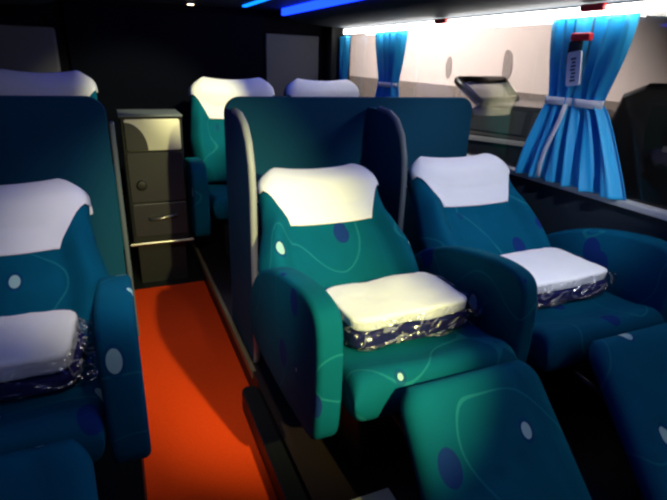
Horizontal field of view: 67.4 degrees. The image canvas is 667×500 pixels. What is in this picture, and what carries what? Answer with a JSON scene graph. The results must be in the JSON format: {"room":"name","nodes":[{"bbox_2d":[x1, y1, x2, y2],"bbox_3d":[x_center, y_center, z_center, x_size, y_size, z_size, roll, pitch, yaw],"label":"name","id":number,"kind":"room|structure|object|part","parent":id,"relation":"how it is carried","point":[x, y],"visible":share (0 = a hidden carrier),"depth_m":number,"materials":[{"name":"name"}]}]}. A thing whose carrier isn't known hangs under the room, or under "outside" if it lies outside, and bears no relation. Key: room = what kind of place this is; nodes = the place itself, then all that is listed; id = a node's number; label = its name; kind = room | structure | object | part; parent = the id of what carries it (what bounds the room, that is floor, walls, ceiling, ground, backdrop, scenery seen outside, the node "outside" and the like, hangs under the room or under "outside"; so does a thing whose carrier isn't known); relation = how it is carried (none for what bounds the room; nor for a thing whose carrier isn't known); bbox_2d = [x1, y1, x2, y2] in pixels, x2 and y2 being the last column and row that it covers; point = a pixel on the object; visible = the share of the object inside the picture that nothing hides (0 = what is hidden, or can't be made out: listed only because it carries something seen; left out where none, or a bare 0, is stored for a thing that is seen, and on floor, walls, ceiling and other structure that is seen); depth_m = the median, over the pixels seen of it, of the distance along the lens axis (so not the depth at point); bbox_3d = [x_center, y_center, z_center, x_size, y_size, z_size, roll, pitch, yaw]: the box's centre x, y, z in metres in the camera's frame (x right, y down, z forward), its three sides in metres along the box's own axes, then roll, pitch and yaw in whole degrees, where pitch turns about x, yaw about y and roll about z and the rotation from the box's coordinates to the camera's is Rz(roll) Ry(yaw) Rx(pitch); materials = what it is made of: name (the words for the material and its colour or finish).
{"room":"vehicle interior","nodes":[
{"label":"vehicle interior","id":0,"kind":"room"},
{"bbox_2d":[0,0,326,227],"bbox_3d":[-1.199,-1.136,4.004,2.740,1.900,0.060,-7,23,-22],"label":"wall","id":1,"kind":"structure","parent":0,"point":[50,14],"depth_m":3.62,"materials":[{"name":"black"}]},
{"bbox_2d":[0,24,61,72],"bbox_3d":[-2.160,-1.095,3.528,0.475,0.900,0.030,-7,23,-22],"label":"trim","id":2,"kind":"structure","parent":1,"relation":"attached to","point":[23,48],"depth_m":3.43,"materials":[{"name":"grey"}]},
{"bbox_2d":[93,422,146,499],"bbox_3d":[-1.190,0.582,1.995,0.742,0.120,4.550,-7,23,-22],"label":"trim","id":3,"kind":"structure","parent":1,"relation":"attached to","point":[114,481],"depth_m":1.55,"materials":[{"name":"black plastic"}]},
{"bbox_2d":[0,69,123,248],"bbox_3d":[-1.537,-0.356,2.682,0.710,1.122,1.148,-7,23,-22],"label":"seat","id":4,"kind":"object","parent":3,"relation":"on","point":[14,83],"visible":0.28,"depth_m":2.88,"materials":[{"name":"white fabric"}]},
{"bbox_3d":[-1.690,-0.698,2.968,0.630,0.684,0.293,-7,23,-22],"label":"backrest","id":5,"kind":"part","parent":4,"relation":"part of","materials":[{"name":"fabric"}]},
{"bbox_3d":[-1.299,-0.279,2.955,0.085,0.472,0.563,-7,23,-22],"label":"armrest","id":6,"kind":"part","parent":4,"relation":"part of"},
{"bbox_2d":[0,95,139,335],"bbox_3d":[-1.252,-0.065,2.014,0.777,1.070,0.070,-7,23,-22],"label":"shell","id":7,"kind":"object","parent":3,"relation":"on","point":[42,138],"visible":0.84,"depth_m":1.94,"materials":[{"name":"plastic"}]},
{"bbox_3d":[-1.255,-0.057,1.992,0.753,1.070,0.030,-7,23,-22],"label":"panel","id":8,"kind":"part","parent":7,"relation":"part of","materials":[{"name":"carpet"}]},
{"bbox_3d":[-0.905,-0.060,2.174,0.020,0.970,0.070,-7,23,-22],"label":"edge trim","id":9,"kind":"part","parent":7,"relation":"part of","materials":[{"name":"grey plastic"}]},
{"bbox_2d":[0,178,151,499],"bbox_3d":[-0.897,0.360,1.280,0.761,0.820,1.301,-7,23,-22],"label":"seat","id":10,"kind":"object","parent":3,"relation":"on","point":[51,259],"visible":0.85,"depth_m":1.26,"materials":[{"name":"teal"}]},
{"bbox_2d":[0,310,84,399],"bbox_3d":[-0.870,0.279,1.323,0.580,0.117,0.309,-6,22,-19],"label":"folded blanket","id":11,"kind":"object","parent":10,"relation":"on","point":[41,352],"visible":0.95,"depth_m":1.27,"materials":[{"name":"white fabric"}]},
{"bbox_2d":[0,351,105,461],"bbox_3d":[-0.914,0.412,1.334,0.562,0.176,0.559,-7,23,-22],"label":"seat cushion","id":12,"kind":"object","parent":10,"relation":"on","point":[77,412],"depth_m":1.19,"materials":[{"name":"teal fabric"}]},
{"bbox_3d":[-1.042,0.109,1.557,0.650,0.536,0.524,-7,23,-22],"label":"backrest","id":13,"kind":"part","parent":10,"relation":"part of","materials":[{"name":"teal fabric"}]},
{"bbox_3d":[-0.649,0.267,1.532,0.094,0.462,0.736,-7,23,-22],"label":"armrest","id":14,"kind":"part","parent":10,"relation":"part of","materials":[{"name":"teal fabric"}]},
{"bbox_2d":[62,2,262,192],"bbox_3d":[-1.237,-1.141,3.929,1.405,1.360,0.035,-7,23,-22],"label":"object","id":15,"kind":"structure","parent":1,"relation":"attached to","point":[135,57],"depth_m":3.76,"materials":[{"name":"black"}]},
{"bbox_2d":[190,232,255,377],"bbox_3d":[-0.813,0.107,3.147,0.020,0.041,2.450,-7,23,-22],"label":"trim","id":16,"kind":"structure","parent":1,"relation":"attached to","point":[236,336],"depth_m":2.54,"materials":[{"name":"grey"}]},
{"bbox_2d":[265,34,318,96],"bbox_3d":[-0.352,-1.283,4.283,0.460,1.030,0.025,-7,23,-22],"label":"trim","id":17,"kind":"structure","parent":1,"relation":"attached to","point":[289,58],"depth_m":4.15,"materials":[{"name":"grey"}]},
{"bbox_2d":[124,228,203,499],"bbox_3d":[-0.085,0.749,1.893,2.700,0.050,5.800,-7,23,-22],"label":"floor","id":18,"kind":"structure","parent":0,"point":[194,275],"depth_m":3.29,"materials":[{"name":"black plastic"}]},
{"bbox_2d":[117,109,193,282],"bbox_3d":[-1.091,-0.317,3.086,0.365,1.030,0.390,-7,23,-22],"label":"base cabinet","id":19,"kind":"object","parent":18,"relation":"on","point":[151,139],"visible":1,"depth_m":2.93,"materials":[{"name":"black plastic"}]},
{"bbox_3d":[-1.101,-0.371,2.874,0.056,0.056,0.030,-7,23,-22],"label":"knob","id":20,"kind":"part","parent":19,"relation":"part of","materials":[{"name":"black metal"}]},
{"bbox_3d":[-1.019,-0.651,2.825,0.295,0.173,0.020,-7,23,-22],"label":"panel","id":21,"kind":"part","parent":19,"relation":"part of","materials":[{"name":"beige"}]},
{"bbox_3d":[-1.027,-0.425,2.910,0.305,0.290,0.020,-7,23,-22],"label":"door","id":22,"kind":"part","parent":19,"relation":"part of","materials":[{"name":"grey"}]},
{"bbox_3d":[-1.035,-0.187,3.001,0.305,0.200,0.020,-7,23,-22],"label":"drawer","id":23,"kind":"part","parent":19,"relation":"part of","materials":[{"name":"grey"}]},
{"bbox_3d":[-1.007,-0.198,2.975,0.177,0.039,0.043,-7,23,-22],"label":"handle","id":24,"kind":"part","parent":19,"relation":"part of","materials":[{"name":"silver metal"}]},
{"bbox_2d":[134,281,277,499],"bbox_3d":[-0.392,0.781,1.699,0.453,0.008,3.285,-7,23,-22],"label":"carpet runner","id":25,"kind":"object","parent":18,"relation":"on","point":[204,447],"visible":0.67,"depth_m":2.06,"materials":[{"name":"orange carpet"}]},
{"bbox_2d":[242,386,307,499],"bbox_3d":[0.041,0.932,1.200,0.066,0.092,1.990,-7,23,-22],"label":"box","id":26,"kind":"object","parent":25,"relation":"on","point":[284,479],"visible":1,"depth_m":1.73,"materials":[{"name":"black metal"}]},
{"bbox_2d":[128,0,314,10],"bbox_3d":[-0.048,-0.889,1.262,2.740,0.060,5.800,-7,23,-22],"label":"ceiling","id":27,"kind":"structure","parent":0,"point":[271,5],"depth_m":3.55,"materials":[{"name":"grey"}]},
{"bbox_2d":[242,0,267,6],"bbox_3d":[0.401,-0.865,1.342,0.030,0.011,5.370,-7,23,-22],"label":"ceiling light strip","id":28,"kind":"object","parent":27,"relation":"attached to","point":[256,1],"visible":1,"depth_m":3.38,"materials":[{"name":"blue plastic"}]},
{"bbox_2d":[282,0,666,33],"bbox_3d":[0.924,-0.874,1.613,0.585,0.154,5.530,-7,23,-22],"label":"shelf","id":29,"kind":"object","parent":27,"relation":"attached to","point":[345,14],"depth_m":2.56,"materials":[{"name":"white plastic"}]},
{"bbox_2d":[339,36,349,79],"bbox_3d":[0.083,-1.389,4.178,0.066,0.730,0.162,-7,23,-22],"label":"curtain","id":30,"kind":"object","parent":29,"relation":"hanging from","point":[344,41],"visible":0.44,"depth_m":4.08,"materials":[{"name":"blue fabric"}]},
{"bbox_2d":[375,30,407,96],"bbox_3d":[0.369,-1.163,3.533,0.071,0.706,0.448,-7,23,-22],"label":"curtain","id":31,"kind":"object","parent":29,"relation":"hanging from","point":[390,45],"visible":0.62,"depth_m":3.43,"materials":[{"name":"blue fabric"}]},
{"bbox_2d":[434,18,448,24],"bbox_3d":[0.602,-1.274,2.786,0.034,0.028,0.110,-7,23,-22],"label":"window latch","id":32,"kind":"structure","parent":29,"relation":"attached to","point":[442,20],"depth_m":2.76,"materials":[{"name":"red plastic"}]},
{"bbox_3d":[1.138,-0.829,1.688,0.020,0.031,5.360,-7,23,-22],"label":"window light strip","id":33,"kind":"part","parent":29,"relation":"part of","materials":[{"name":"white plastic"}]},
{"bbox_2d":[514,16,593,182],"bbox_3d":[0.963,-0.660,2.230,0.073,0.681,0.310,-7,23,-22],"label":"curtain","id":34,"kind":"object","parent":29,"relation":"hanging from","point":[542,153],"visible":0.85,"depth_m":2.19,"materials":[{"name":"blue fabric"}]},
{"bbox_2d":[580,2,607,11],"bbox_3d":[0.999,-0.930,1.917,0.034,0.028,0.110,-7,23,-22],"label":"window latch","id":35,"kind":"structure","parent":29,"relation":"attached to","point":[602,6],"depth_m":1.90,"materials":[{"name":"red plastic"}]},
{"bbox_2d":[560,13,640,200],"bbox_3d":[1.082,-0.562,1.982,0.066,0.681,0.317,-9,24,-27],"label":"curtain","id":36,"kind":"object","parent":29,"relation":"hanging from","point":[591,163],"visible":0.99,"depth_m":2.00,"materials":[{"name":"blue fabric"}]},
{"bbox_2d":[565,32,593,85],"bbox_3d":[0.985,-0.770,2.027,0.031,0.204,0.100,-7,23,-22],"label":"hammer","id":37,"kind":"object","parent":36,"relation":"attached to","point":[574,54],"visible":1,"depth_m":2.02,"materials":[{"name":"red plastic"}]},
{"bbox_2d":[569,57,575,81],"bbox_3d":[0.972,-0.732,2.031,0.001,0.095,0.040,-7,23,-22],"label":"print","id":38,"kind":"object","parent":37,"relation":"attached to","point":[572,60],"depth_m":2.03,"materials":[{"name":"grey"}]},
{"bbox_3d":[0.976,-0.736,2.030,0.007,0.138,0.085,-7,23,-22],"label":"label plate","id":39,"kind":"part","parent":37,"relation":"part of","materials":[{"name":"white"}]},
{"bbox_2d":[187,212,642,499],"bbox_3d":[0.231,0.409,2.575,1.430,0.120,4.550,-7,23,-22],"label":"platform","id":40,"kind":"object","parent":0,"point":[324,469],"depth_m":1.70,"materials":[{"name":"black plastic"}]},
{"bbox_2d":[184,77,274,255],"bbox_3d":[-0.544,-0.504,3.195,0.745,1.097,1.148,-7,23,-22],"label":"seat","id":41,"kind":"object","parent":40,"relation":"on","point":[209,96],"visible":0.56,"depth_m":3.33,"materials":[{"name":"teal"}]},
{"bbox_3d":[-0.893,-0.367,3.223,0.093,0.472,0.563,-7,23,-22],"label":"armrest","id":42,"kind":"part","parent":41,"relation":"part of","materials":[{"name":"teal fabric"}]},
{"bbox_3d":[-0.681,-0.836,3.491,0.630,0.684,0.293,-7,23,-22],"label":"backrest","id":43,"kind":"part","parent":41,"relation":"part of","materials":[{"name":"teal fabric"}]},
{"bbox_2d":[208,184,227,219],"bbox_3d":[-0.574,-0.352,3.373,0.562,0.176,0.559,-7,23,-22],"label":"seat cushion","id":44,"kind":"object","parent":41,"relation":"on","point":[218,200],"depth_m":3.06,"materials":[{"name":"teal fabric"}]},
{"bbox_3d":[-0.596,-0.177,3.479,0.400,0.280,0.400,-7,23,-22],"label":"seat","id":45,"kind":"part","parent":41,"relation":"part of","materials":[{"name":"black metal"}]},
{"bbox_2d":[283,78,359,96],"bbox_3d":[0.122,-0.585,3.466,0.694,1.097,1.150,-7,23,-22],"label":"seat","id":46,"kind":"object","parent":40,"relation":"on","point":[298,87],"visible":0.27,"depth_m":3.64,"materials":[{"name":"white fabric"}]},
{"bbox_2d":[224,96,471,362],"bbox_3d":[0.192,-0.150,2.374,1.297,1.074,0.444,-7,23,-22],"label":"shell","id":47,"kind":"object","parent":40,"relation":"on","point":[385,136],"visible":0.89,"depth_m":2.29,"materials":[{"name":"plastic"}]},
{"bbox_3d":[-0.359,-0.037,2.069,0.029,1.044,0.276,-7,23,-22],"label":"edge trim","id":48,"kind":"part","parent":47,"relation":"part of","materials":[{"name":"grey plastic"}]},
{"bbox_3d":[0.254,-0.265,2.305,0.029,0.746,0.276,-7,23,-22],"label":"edge trim","id":49,"kind":"part","parent":47,"relation":"part of","materials":[{"name":"grey plastic"}]},
{"bbox_2d":[352,488,395,499],"bbox_3d":[0.130,0.767,1.438,0.150,0.012,0.160,-7,23,-22],"label":"plate","id":50,"kind":"object","parent":40,"relation":"on","point":[384,494],"visible":1,"depth_m":1.50,"materials":[{"name":"beige"}]},
{"bbox_2d":[250,164,591,499],"bbox_3d":[0.190,0.248,1.674,0.732,0.819,1.402,-7,23,-22],"label":"seat","id":51,"kind":"object","parent":40,"relation":"on","point":[474,420],"visible":0.88,"depth_m":1.48,"materials":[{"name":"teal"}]},
{"bbox_3d":[-0.151,0.245,1.634,0.077,0.462,0.736,-7,23,-22],"label":"armrest","id":52,"kind":"part","parent":51,"relation":"part of","materials":[{"name":"teal fabric"}]},
{"bbox_3d":[-0.003,-0.018,1.982,0.634,0.536,0.524,-7,23,-22],"label":"backrest","id":53,"kind":"part","parent":51,"relation":"part of","materials":[{"name":"teal fabric"}]},
{"bbox_3d":[0.184,0.489,1.797,0.400,0.280,0.400,-7,23,-22],"label":"seat","id":54,"kind":"part","parent":51,"relation":"part of","materials":[{"name":"black metal"}]},
{"bbox_2d":[326,272,466,348],"bbox_3d":[0.267,0.181,1.685,0.614,0.115,0.298,-8,23,-24],"label":"pack","id":55,"kind":"object","parent":51,"relation":"on","point":[386,310],"visible":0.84,"depth_m":1.57,"materials":[{"name":"white fabric"}]},
{"bbox_2d":[342,308,466,348],"bbox_3d":[0.207,0.209,1.668,0.442,0.065,0.267,-8,23,-24],"label":"blanket","id":56,"kind":"object","parent":55,"relation":"on","point":[416,327],"depth_m":1.54,"materials":[{"name":"fabric"}]},
{"bbox_2d":[341,319,516,420],"bbox_3d":[0.206,0.314,1.690,0.562,0.176,0.559,-7,23,-22],"label":"seat cushion","id":57,"kind":"object","parent":51,"relation":"on","point":[375,381],"depth_m":1.46,"materials":[{"name":"teal fabric"}]},
{"bbox_3d":[0.458,0.171,1.883,0.064,0.462,0.736,-7,23,-22],"label":"armrest","id":58,"kind":"part","parent":51,"relation":"part of","materials":[{"name":"teal fabric"}]},
{"bbox_2d":[407,153,666,499],"bbox_3d":[0.843,0.160,1.940,0.696,0.835,1.407,-7,23,-22],"label":"seat","id":59,"kind":"object","parent":40,"relation":"on","point":[610,345],"visible":0.77,"depth_m":1.85,"materials":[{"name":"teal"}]},
{"bbox_3d":[0.637,-0.111,2.243,0.606,0.536,0.524,-7,23,-22],"label":"backrest","id":60,"kind":"part","parent":59,"relation":"part of","materials":[{"name":"teal fabric"}]},
{"bbox_2d":[500,247,606,306],"bbox_3d":[0.872,0.092,1.986,0.625,0.109,0.336,-7,23,-23],"label":"pack","id":61,"kind":"object","parent":59,"relation":"on","point":[560,275],"visible":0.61,"depth_m":1.88,"materials":[{"name":"white fabric"}]},
{"bbox_2d":[537,279,606,306],"bbox_3d":[0.814,0.119,1.969,0.461,0.061,0.295,-7,23,-23],"label":"blanket","id":62,"kind":"object","parent":61,"relation":"on","point":[588,288],"depth_m":1.85,"materials":[{"name":"blue fabric"}]},
{"bbox_3d":[0.809,0.413,2.053,0.400,0.280,0.400,-7,23,-22],"label":"seat","id":63,"kind":"part","parent":59,"relation":"part of","materials":[{"name":"black metal"}]},
{"bbox_2d":[526,291,664,371],"bbox_3d":[0.831,0.238,1.946,0.562,0.176,0.559,-7,23,-22],"label":"seat cushion","id":64,"kind":"object","parent":59,"relation":"on","point":[563,334],"depth_m":1.72,"materials":[{"name":"teal fabric"}]},
{"bbox_3d":[1.089,0.095,2.141,0.078,0.462,0.736,-7,23,-22],"label":"armrest","id":65,"kind":"part","parent":59,"relation":"part of","materials":[{"name":"teal fabric"}]},
{"bbox_2d":[509,174,666,240],"bbox_3d":[1.152,0.187,2.236,0.060,0.835,5.800,-7,23,-22],"label":"wall","id":66,"kind":"structure","parent":0,"point":[556,209],"depth_m":2.23,"materials":[{"name":"black plastic"}]},
{"bbox_2d":[324,27,350,80],"bbox_3d":[0.025,-1.479,4.311,0.180,0.800,0.160,-7,23,-22],"label":"trim","id":67,"kind":"structure","parent":66,"relation":"attached to","point":[331,47],"depth_m":4.17,"materials":[{"name":"black metal"}]},
{"bbox_2d":[467,154,666,220],"bbox_3d":[1.131,-0.221,2.094,0.055,0.027,5.650,-7,23,-22],"label":"trim","id":68,"kind":"structure","parent":66,"relation":"on","point":[659,213],"depth_m":2.02,"materials":[{"name":"grey plastic"}]},
{"bbox_2d":[585,14,610,61],"bbox_3d":[1.075,-0.636,2.162,0.054,0.740,0.090,-7,23,-22],"label":"trim","id":69,"kind":"structure","parent":66,"relation":"attached to","point":[606,14],"depth_m":2.06,"materials":[{"name":"grey plastic"}]},
{"label":"outside","id":70,"kind":"structure","parent":0,"visible":0},
{"bbox_3d":[4.927,-1.094,8.830,12.050,0.100,32.000,-7,23,-22],"label":"ground","id":71,"kind":"structure","parent":70,"visible":0},
{"bbox_2d":[349,10,666,111],"bbox_3d":[5.302,-3.772,7.941,0.230,5.560,32.000,-7,23,-22],"label":"wall","id":72,"kind":"structure","parent":71,"relation":"on","point":[475,49],"depth_m":11.54,"materials":[{"name":"white paint"}]},
{"bbox_2d":[445,56,451,78],"bbox_3d":[3.003,-4.757,13.032,0.012,0.557,0.288,-7,23,-22],"label":"trim","id":73,"kind":"structure","parent":72,"relation":"attached to","point":[448,67],"depth_m":13.02,"materials":[{"name":"grey"}]},
{"bbox_2d":[502,50,512,79],"bbox_3d":[3.868,-4.084,11.117,0.012,0.688,0.311,-7,23,-22],"label":"trim","id":74,"kind":"structure","parent":72,"relation":"attached to","point":[508,57],"depth_m":11.10,"materials":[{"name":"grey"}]},
{"bbox_2d":[454,76,614,167],"bbox_3d":[3.335,-1.285,6.575,3.940,1.759,1.616,19,26,37],"label":"car","id":75,"kind":"object","parent":71,"relation":"on","point":[500,126],"visible":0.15,"depth_m":6.60,"materials":[{"name":"grey paint"}]},
{"bbox_2d":[611,83,666,209],"bbox_3d":[3.509,0.204,2.578,1.650,1.830,4.030,-7,23,-22],"label":"van","id":76,"kind":"object","parent":71,"relation":"on","point":[639,121],"visible":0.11,"depth_m":3.50,"materials":[{"name":"black paint"}]}
]}

